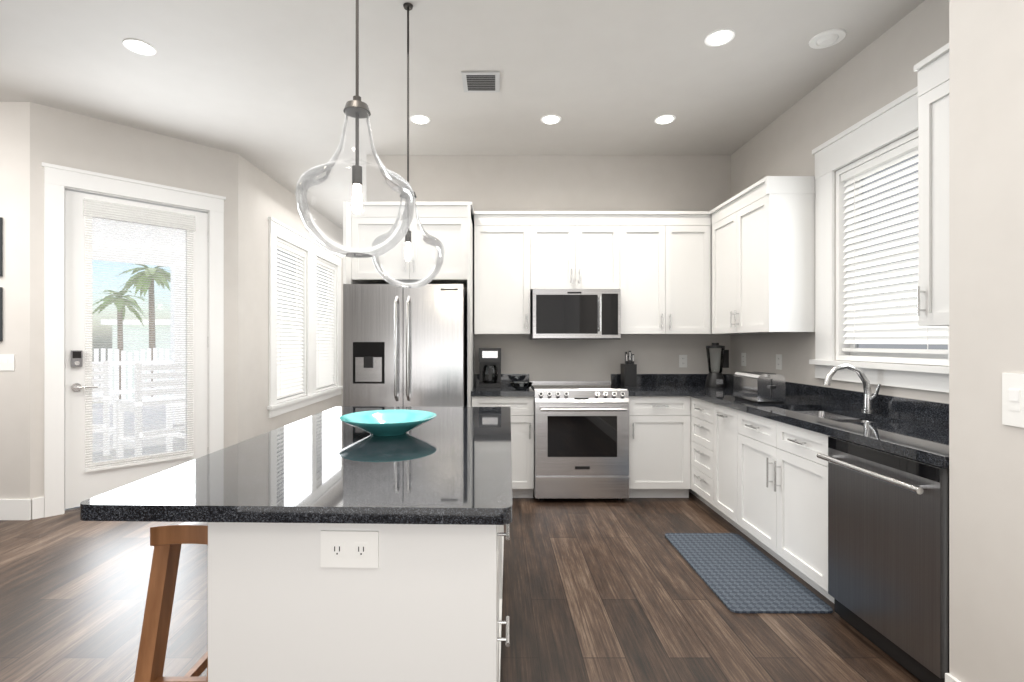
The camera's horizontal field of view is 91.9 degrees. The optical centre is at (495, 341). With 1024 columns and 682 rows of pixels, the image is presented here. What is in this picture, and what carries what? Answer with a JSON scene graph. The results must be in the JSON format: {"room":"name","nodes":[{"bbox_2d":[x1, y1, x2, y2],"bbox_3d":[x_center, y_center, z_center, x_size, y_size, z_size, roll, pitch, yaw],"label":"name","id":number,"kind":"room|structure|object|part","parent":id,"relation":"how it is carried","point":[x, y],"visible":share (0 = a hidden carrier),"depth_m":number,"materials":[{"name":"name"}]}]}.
{"room":"kitchen","nodes":[
{"label":"kitchen","id":0,"kind":"room"},
{"bbox_2d":[0,102,29,498],"bbox_3d":[-5.207,-0.230,3.696,3.586,3.060,0.140,0,0,0],"label":"wall","id":1,"kind":"structure","parent":0,"point":[15,285],"depth_m":3.63,"materials":[{"name":"beige paint"}]},
{"bbox_2d":[0,217,2,275],"bbox_3d":[-3.881,-0.695,3.609,0.537,0.430,0.030,0,0,0],"label":"picture frame","id":2,"kind":"object","parent":1,"relation":"attached to","point":[1,274],"depth_m":3.62,"materials":[{"name":"grey wood"}]},
{"bbox_2d":[0,287,2,340],"bbox_3d":[-3.881,-0.205,3.609,0.537,0.390,0.030,0,0,0],"label":"picture frame","id":3,"kind":"object","parent":1,"relation":"attached to","point":[1,288],"depth_m":3.62,"materials":[{"name":"grey wood"}]},
{"bbox_2d":[0,354,14,370],"bbox_3d":[-3.585,0.150,3.621,0.124,0.118,0.009,0,0,0],"label":"light switch","id":4,"kind":"object","parent":1,"relation":"attached to","point":[7,361],"depth_m":3.62,"materials":[{"name":"white plastic"}]},
{"bbox_2d":[30,102,237,518],"bbox_3d":[-2.962,-0.230,4.177,0.140,3.060,1.419,0,0,45],"label":"wall","id":5,"kind":"structure","parent":0,"point":[60,137],"depth_m":3.98,"materials":[{"name":"beige paint"}]},
{"bbox_2d":[42,162,225,516],"bbox_3d":[-2.966,-0.013,4.144,0.176,2.625,1.240,0,0,45],"label":"entry door","id":6,"kind":"structure","parent":5,"relation":"in","point":[76,201],"depth_m":3.98,"materials":[{"name":"white wood"}]},
{"bbox_2d":[83,198,195,472],"bbox_3d":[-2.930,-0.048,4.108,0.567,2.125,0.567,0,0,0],"label":"shade","id":7,"kind":"object","parent":6,"relation":"attached to","point":[93,208],"depth_m":4.09,"materials":[{"name":"white fabric"}]},
{"bbox_2d":[0,497,960,681],"bbox_3d":[-2.713,1.225,3.950,8.574,0.150,13.900,0,0,0],"label":"baseboard","id":8,"kind":"structure","parent":5,"relation":"attached to","point":[15,509],"depth_m":3.61,"materials":[{"name":"white wood"}]},
{"bbox_2d":[238,154,342,442],"bbox_3d":[-2.480,-0.230,7.814,0.140,3.060,6.372,0,0,0],"label":"wall","id":9,"kind":"structure","parent":0,"point":[262,197],"depth_m":5.02,"materials":[{"name":"beige paint"}]},
{"bbox_2d":[267,217,342,417],"bbox_3d":[-2.450,-0.260,6.450,0.191,2.130,2.470,0,0,0],"label":"windows","id":10,"kind":"structure","parent":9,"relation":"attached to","point":[304,323],"depth_m":6.23,"materials":[{"name":"white"}]},
{"bbox_2d":[0,492,920,681],"bbox_3d":[-2.375,1.300,3.950,9.350,0.001,14.000,0,0,0],"label":"floor","id":11,"kind":"structure","parent":0,"point":[604,590],"depth_m":2.40,"materials":[{"name":"brown wood"}]},
{"bbox_2d":[134,522,207,681],"bbox_3d":[-0.880,0.905,1.600,0.279,0.790,0.577,0,0,0],"label":"stool","id":12,"kind":"object","parent":11,"relation":"on","point":[166,542],"visible":0.33,"depth_m":1.39,"materials":[{"name":"brown wood"}]},
{"bbox_2d":[208,502,512,681],"bbox_3d":[-0.325,0.871,2.118,0.766,0.858,1.784,0,0,2],"label":"kitchen island","id":13,"kind":"object","parent":11,"relation":"on","point":[339,550],"depth_m":1.23,"materials":[{"name":"white wood"}]},
{"bbox_2d":[80,406,511,525],"bbox_3d":[-0.475,0.420,2.134,1.080,0.040,1.860,0,0,2],"label":"island countertop","id":14,"kind":"structure","parent":13,"relation":"on","point":[454,468],"depth_m":1.43,"materials":[{"name":"black stone"}]},
{"bbox_2d":[339,409,435,435],"bbox_3d":[-0.470,0.361,2.170,0.416,0.075,0.416,0,0,0],"label":"bowl","id":15,"kind":"object","parent":14,"relation":"on","point":[395,422],"visible":1,"depth_m":2.22,"materials":[{"name":"teal ceramic"}]},
{"bbox_2d":[343,284,466,406],"bbox_3d":[-0.705,0.430,4.155,0.910,1.740,0.949,0,0,0],"label":"fridge","id":16,"kind":"object","parent":11,"relation":"on","point":[404,347],"visible":0.5,"depth_m":3.75,"materials":[{"name":"silver metal"}]},
{"bbox_2d":[472,396,533,497],"bbox_3d":[0.055,0.871,4.349,0.510,0.858,0.618,0,0,0],"label":"base cabinet","id":17,"kind":"object","parent":11,"relation":"on","point":[521,407],"depth_m":4.04,"materials":[{"name":"white wood"}]},
{"bbox_2d":[471,384,533,395],"bbox_3d":[0.054,0.420,4.337,0.513,0.040,0.643,0,0,0],"label":"countertop","id":18,"kind":"structure","parent":17,"relation":"on","point":[506,389],"depth_m":4.02,"materials":[{"name":"black stone"}]},
{"bbox_2d":[479,348,500,387],"bbox_3d":[-0.052,0.227,4.433,0.195,0.345,0.255,0,0,0],"label":"coffee maker","id":19,"kind":"object","parent":18,"relation":"on","point":[489,367],"visible":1,"depth_m":4.34,"materials":[{"name":"black plastic"}]},
{"bbox_2d":[510,382,532,389],"bbox_3d":[0.215,0.371,4.200,0.194,0.056,0.189,0,0,0],"label":"glass dish","id":20,"kind":"object","parent":18,"relation":"on","point":[515,385],"visible":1,"depth_m":4.15,"materials":[{"name":"black glass"}]},
{"bbox_2d":[530,381,628,499],"bbox_3d":[0.695,0.833,4.285,0.760,0.935,0.737,0,0,0],"label":"range","id":21,"kind":"object","parent":11,"relation":"on","point":[581,439],"visible":1,"depth_m":3.98,"materials":[{"name":"silver metal"}]},
{"bbox_2d":[629,396,682,497],"bbox_3d":[1.344,0.871,4.349,0.528,0.858,0.618,0,0,0],"label":"base cabinet","id":22,"kind":"object","parent":11,"relation":"on","point":[655,422],"depth_m":4.05,"materials":[{"name":"white wood"}]},
{"bbox_2d":[614,384,733,395],"bbox_3d":[1.643,0.420,4.337,1.129,0.040,0.643,0,0,0],"label":"countertop","id":23,"kind":"structure","parent":22,"relation":"on","point":[641,389],"depth_m":4.17,"materials":[{"name":"black stone"}]},
{"bbox_2d":[621,351,636,386],"bbox_3d":[1.205,0.239,4.500,0.110,0.320,0.140,0,0,0],"label":"knife block","id":24,"kind":"object","parent":23,"relation":"on","point":[629,375],"visible":1,"depth_m":4.43,"materials":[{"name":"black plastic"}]},
{"bbox_2d":[705,343,728,387],"bbox_3d":[1.965,0.203,4.400,0.200,0.392,0.170,0,0,0],"label":"blender","id":25,"kind":"object","parent":23,"relation":"on","point":[715,379],"visible":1,"depth_m":4.38,"materials":[{"name":"black plastic"}]},
{"bbox_2d":[683,396,714,510],"bbox_3d":[1.868,0.871,3.812,0.680,0.859,0.497,0,0,0],"label":"base cabinet","id":26,"kind":"object","parent":11,"relation":"on","point":[698,413],"depth_m":3.88,"materials":[{"name":"white wood"}]},
{"bbox_2d":[715,404,730,522],"bbox_3d":[1.899,0.871,3.412,0.618,0.859,0.417,0,0,0],"label":"base cabinet","id":27,"kind":"object","parent":11,"relation":"on","point":[722,415],"depth_m":3.48,"materials":[{"name":"white wood"}]},
{"bbox_2d":[665,533,832,612],"bbox_3d":[1.380,1.294,2.855,0.500,0.010,0.970,0,0,0],"label":"kitchen mat","id":28,"kind":"object","parent":11,"relation":"on","point":[736,573],"visible":0.96,"depth_m":2.72,"materials":[{"name":"fabric"}]},
{"bbox_2d":[731,408,934,602],"bbox_3d":[1.899,0.871,2.837,0.618,0.859,0.959,0,0,0],"label":"base cabinet","id":29,"kind":"object","parent":11,"relation":"on","point":[756,473],"depth_m":2.76,"materials":[{"name":"white wood"}]},
{"bbox_2d":[687,392,948,467],"bbox_3d":[1.886,0.420,2.872,0.643,0.040,2.287,0,0,0],"label":"countertop","id":30,"kind":"structure","parent":29,"relation":"on","point":[926,441],"depth_m":2.39,"materials":[{"name":"black stone"}]},
{"bbox_2d":[734,371,784,403],"bbox_3d":[1.775,0.303,3.340,0.180,0.191,0.340,0,0,0],"label":"toaster","id":31,"kind":"object","parent":30,"relation":"on","point":[759,387],"visible":1,"depth_m":3.19,"materials":[{"name":"silver metal"}]},
{"bbox_2d":[823,364,881,412],"bbox_3d":[2.035,0.262,2.825,0.264,0.275,0.132,0,0,0],"label":"faucet","id":32,"kind":"object","parent":30,"relation":"on","point":[871,402],"depth_m":2.84,"materials":[{"name":"silver metal"}]},
{"bbox_2d":[817,436,948,681],"bbox_3d":[1.845,0.873,2.055,0.670,0.855,0.594,0,0,0],"label":"dishwasher","id":33,"kind":"object","parent":11,"relation":"on","point":[888,552],"visible":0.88,"depth_m":1.97,"materials":[{"name":"grey metal"}]},
{"bbox_2d":[0,0,924,229],"bbox_3d":[-2.375,-1.760,3.950,9.350,0.001,14.000,0,0,0],"label":"ceiling","id":34,"kind":"structure","parent":0,"point":[267,87],"depth_m":3.21,"materials":[{"name":"paint"}]},
{"bbox_2d":[122,38,155,54],"bbox_3d":[-2.124,-1.755,2.950,0.165,0.010,0.165,0,0,-6],"label":"recessed light","id":35,"kind":"object","parent":34,"relation":"in","point":[135,45],"depth_m":2.94,"materials":[{"name":"white"}]},
{"bbox_2d":[295,0,414,257],"bbox_3d":[-0.460,-1.022,1.640,0.380,1.474,0.380,0,0,0],"label":"pendant light","id":36,"kind":"object","parent":34,"relation":"hanging from","point":[356,108],"visible":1,"depth_m":1.66,"materials":[{"name":"clear glass"}]},
{"bbox_3d":[-0.460,-0.527,1.640,0.380,0.485,0.380,0,0,0],"label":"lamp shade","id":37,"kind":"part","parent":36,"relation":"part of","materials":[{"name":"clear glass"}]},
{"bbox_2d":[371,2,443,287],"bbox_3d":[-0.460,-1.022,2.590,0.380,1.474,0.380,0,0,0],"label":"pendant light","id":38,"kind":"object","parent":34,"relation":"hanging from","point":[431,240],"visible":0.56,"depth_m":2.62,"materials":[{"name":"clear glass"}]},
{"bbox_3d":[-0.460,-0.527,2.590,0.380,0.485,0.380,0,0,0],"label":"lamp shade","id":39,"kind":"part","parent":38,"relation":"part of","materials":[{"name":"clear glass"}]},
{"bbox_2d":[409,114,430,123],"bbox_3d":[-0.600,-1.755,3.910,0.165,0.010,0.165,0,0,-39],"label":"recessed light","id":40,"kind":"object","parent":34,"relation":"in","point":[417,119],"depth_m":3.89,"materials":[{"name":"white plastic"}]},
{"bbox_2d":[461,71,499,91],"bbox_3d":[-0.100,-1.753,3.340,0.250,0.013,0.250,0,0,0],"label":"ceiling vent","id":41,"kind":"object","parent":34,"relation":"in","point":[480,81],"visible":1,"depth_m":3.32,"materials":[{"name":"grey metal"}]},
{"bbox_2d":[540,114,560,123],"bbox_3d":[0.434,-1.755,3.910,0.165,0.010,0.165,0,0,-39],"label":"recessed light","id":42,"kind":"object","parent":34,"relation":"in","point":[547,119],"depth_m":3.89,"materials":[{"name":"white plastic"}]},
{"bbox_2d":[654,114,675,123],"bbox_3d":[1.334,-1.755,3.910,0.165,0.010,0.165,0,0,-39],"label":"recessed light","id":43,"kind":"object","parent":34,"relation":"in","point":[663,119],"depth_m":3.89,"materials":[{"name":"white plastic"}]},
{"bbox_2d":[704,28,734,46],"bbox_3d":[1.292,-1.755,2.860,0.165,0.010,0.165,0,0,-6],"label":"recessed light","id":44,"kind":"object","parent":34,"relation":"in","point":[719,37],"depth_m":2.84,"materials":[{"name":"white plastic"}]},
{"bbox_2d":[808,29,845,48],"bbox_3d":[1.920,-1.749,2.870,0.184,0.022,0.184,0,0,0],"label":"recessed light","id":45,"kind":"object","parent":34,"relation":"in","point":[826,39],"visible":1,"depth_m":2.85,"materials":[{"name":"white plastic"}]},
{"bbox_2d":[366,155,730,381],"bbox_3d":[0.565,-0.230,4.730,3.570,3.060,0.140,0,0,0],"label":"wall","id":46,"kind":"structure","parent":0,"point":[591,182],"depth_m":4.66,"materials":[{"name":"beige paint"}]},
{"bbox_2d":[351,203,470,290],"bbox_3d":[-0.705,-0.812,4.349,0.950,0.605,0.619,0,0,0],"label":"upper cabinet","id":47,"kind":"object","parent":46,"relation":"attached to","point":[450,223],"depth_m":4.04,"materials":[{"name":"white wood"}]},
{"bbox_2d":[471,211,538,334],"bbox_3d":[0.083,-0.592,4.494,0.547,1.045,0.329,0,0,0],"label":"upper cabinet","id":48,"kind":"object","parent":46,"relation":"attached to","point":[504,244],"depth_m":4.34,"materials":[{"name":"white wood"}]},
{"bbox_2d":[539,211,622,290],"bbox_3d":[0.692,-0.788,4.494,0.785,0.653,0.329,0,0,0],"label":"upper cabinet","id":49,"kind":"object","parent":46,"relation":"attached to","point":[578,249],"depth_m":4.33,"materials":[{"name":"white wood"}]},
{"bbox_2d":[530,289,620,339],"bbox_3d":[0.695,-0.239,4.431,0.756,0.435,0.452,0,0,0],"label":"microwave","id":50,"kind":"object","parent":49,"relation":"attached to","point":[575,314],"visible":1,"depth_m":4.26,"materials":[{"name":"silver metal"}]},
{"bbox_2d":[475,374,730,383],"bbox_3d":[1.003,0.350,4.648,2.410,0.100,0.020,0,0,0],"label":"backsplash","id":51,"kind":"structure","parent":46,"relation":"attached to","point":[505,378],"depth_m":4.64,"materials":[{"name":"black stone"}]},
{"bbox_2d":[621,211,710,334],"bbox_3d":[1.454,-0.592,4.494,0.850,1.045,0.329,0,0,0],"label":"upper cabinet","id":52,"kind":"object","parent":46,"relation":"attached to","point":[667,254],"depth_m":4.34,"materials":[{"name":"white wood"}]},
{"bbox_2d":[679,355,686,366],"bbox_3d":[1.760,0.180,4.655,0.075,0.118,0.007,0,0,0],"label":"outlet","id":53,"kind":"object","parent":46,"relation":"attached to","point":[682,358],"depth_m":4.65,"materials":[{"name":"white plastic"}]},
{"bbox_2d":[731,0,948,403],"bbox_3d":[2.280,-0.230,3.190,0.140,3.060,2.940,0,0,0],"label":"wall","id":54,"kind":"structure","parent":0,"point":[878,73],"depth_m":3.29,"materials":[{"name":"beige paint"}]},
{"bbox_2d":[741,353,745,365],"bbox_3d":[2.206,0.155,4.410,0.007,0.118,0.075,0,0,0],"label":"outlet","id":55,"kind":"object","parent":54,"relation":"attached to","point":[743,355],"depth_m":4.41,"materials":[{"name":"white plastic"}]},
{"bbox_2d":[711,176,814,334],"bbox_3d":[2.044,-0.592,3.857,0.329,1.045,0.905,0,0,0],"label":"upper cabinet","id":56,"kind":"object","parent":54,"relation":"attached to","point":[743,262],"depth_m":3.45,"materials":[{"name":"white wood"}]},
{"bbox_2d":[776,354,781,369],"bbox_3d":[2.206,0.155,3.860,0.007,0.118,0.075,0,0,0],"label":"outlet","id":57,"kind":"object","parent":54,"relation":"attached to","point":[778,356],"depth_m":3.85,"materials":[{"name":"white plastic"}]},
{"bbox_2d":[731,374,948,423],"bbox_3d":[2.198,0.350,3.183,0.020,0.100,2.910,0,0,0],"label":"backsplash","id":58,"kind":"structure","parent":54,"relation":"attached to","point":[898,406],"depth_m":2.82,"materials":[{"name":"black stone"}]},
{"bbox_2d":[809,86,948,392],"bbox_3d":[2.251,-0.537,2.810,0.191,1.565,1.194,0,0,0],"label":"window","id":59,"kind":"structure","parent":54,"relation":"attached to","point":[876,250],"depth_m":2.93,"materials":[{"name":"white"}]},
{"bbox_2d":[914,47,948,325],"bbox_3d":[2.044,-0.637,1.970,0.329,1.135,0.470,0,0,0],"label":"upper cabinet","id":60,"kind":"object","parent":54,"relation":"attached to","point":[933,75],"depth_m":2.14,"materials":[{"name":"white wood"}]},
{"bbox_2d":[949,0,1023,681],"bbox_3d":[1.962,-0.230,-0.640,0.775,3.060,4.720,0,0,0],"label":"wall","id":61,"kind":"structure","parent":0,"point":[986,330],"depth_m":1.59,"materials":[{"name":"beige paint"}]},
{"bbox_2d":[1002,373,1023,427],"bbox_3d":[1.570,0.175,1.497,0.009,0.160,0.075,0,0,0],"label":"light switch","id":62,"kind":"object","parent":61,"relation":"attached to","point":[1012,399],"depth_m":1.50,"materials":[{"name":"white plastic"}]},
{"label":"outside","id":63,"kind":"structure","parent":0,"visible":0},
{"bbox_2d":[92,369,102,403],"bbox_3d":[-46.350,4.800,50.000,87.300,0.001,90.000,0,0,0],"label":"ground","id":64,"kind":"structure","parent":63,"point":[93,385],"depth_m":40.63,"materials":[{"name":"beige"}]},
{"bbox_2d":[92,290,145,398],"bbox_3d":[-22.875,0.799,30.050,3.479,8.018,3.480,0,0,0],"label":"palm tree","id":65,"kind":"object","parent":64,"relation":"on","point":[122,311],"depth_m":29.92,"materials":[{"name":"green plant"}]},
{"bbox_2d":[101,320,170,398],"bbox_3d":[-27.250,1.500,45.000,8.700,6.600,10.800,0,0,0],"label":"house","id":66,"kind":"structure","parent":64,"relation":"on","point":[143,337],"depth_m":40.00,"materials":[{"name":"white"}]},
{"bbox_2d":[117,264,170,396],"bbox_3d":[-18.035,0.349,26.104,3.420,8.916,3.327,0,0,0],"label":"palm tree","id":67,"kind":"object","parent":64,"relation":"on","point":[141,284],"depth_m":25.88,"materials":[{"name":"green plant"}]},
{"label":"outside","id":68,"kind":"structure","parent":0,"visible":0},
{"bbox_2d":[92,218,185,461],"bbox_3d":[-8.821,-0.050,10.023,12.520,3.200,12.661,0,0,0],"label":"porch","id":69,"kind":"object","parent":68,"point":[173,315],"depth_m":7.87,"materials":[{"name":"white wood"}]},
{"bbox_2d":[92,361,119,455],"bbox_3d":[-4.831,0.766,5.825,0.550,1.092,0.475,0,0,-25],"label":"outdoor chair","id":70,"kind":"object","parent":69,"relation":"on","point":[105,407],"depth_m":5.72,"materials":[{"name":"white paint"}]},
{"bbox_2d":[116,361,185,457],"bbox_3d":[-3.802,0.766,5.511,0.475,1.092,0.550,0,0,31],"label":"outdoor chair","id":71,"kind":"object","parent":69,"relation":"on","point":[176,403],"depth_m":5.37,"materials":[{"name":"white paint"}]}
]}

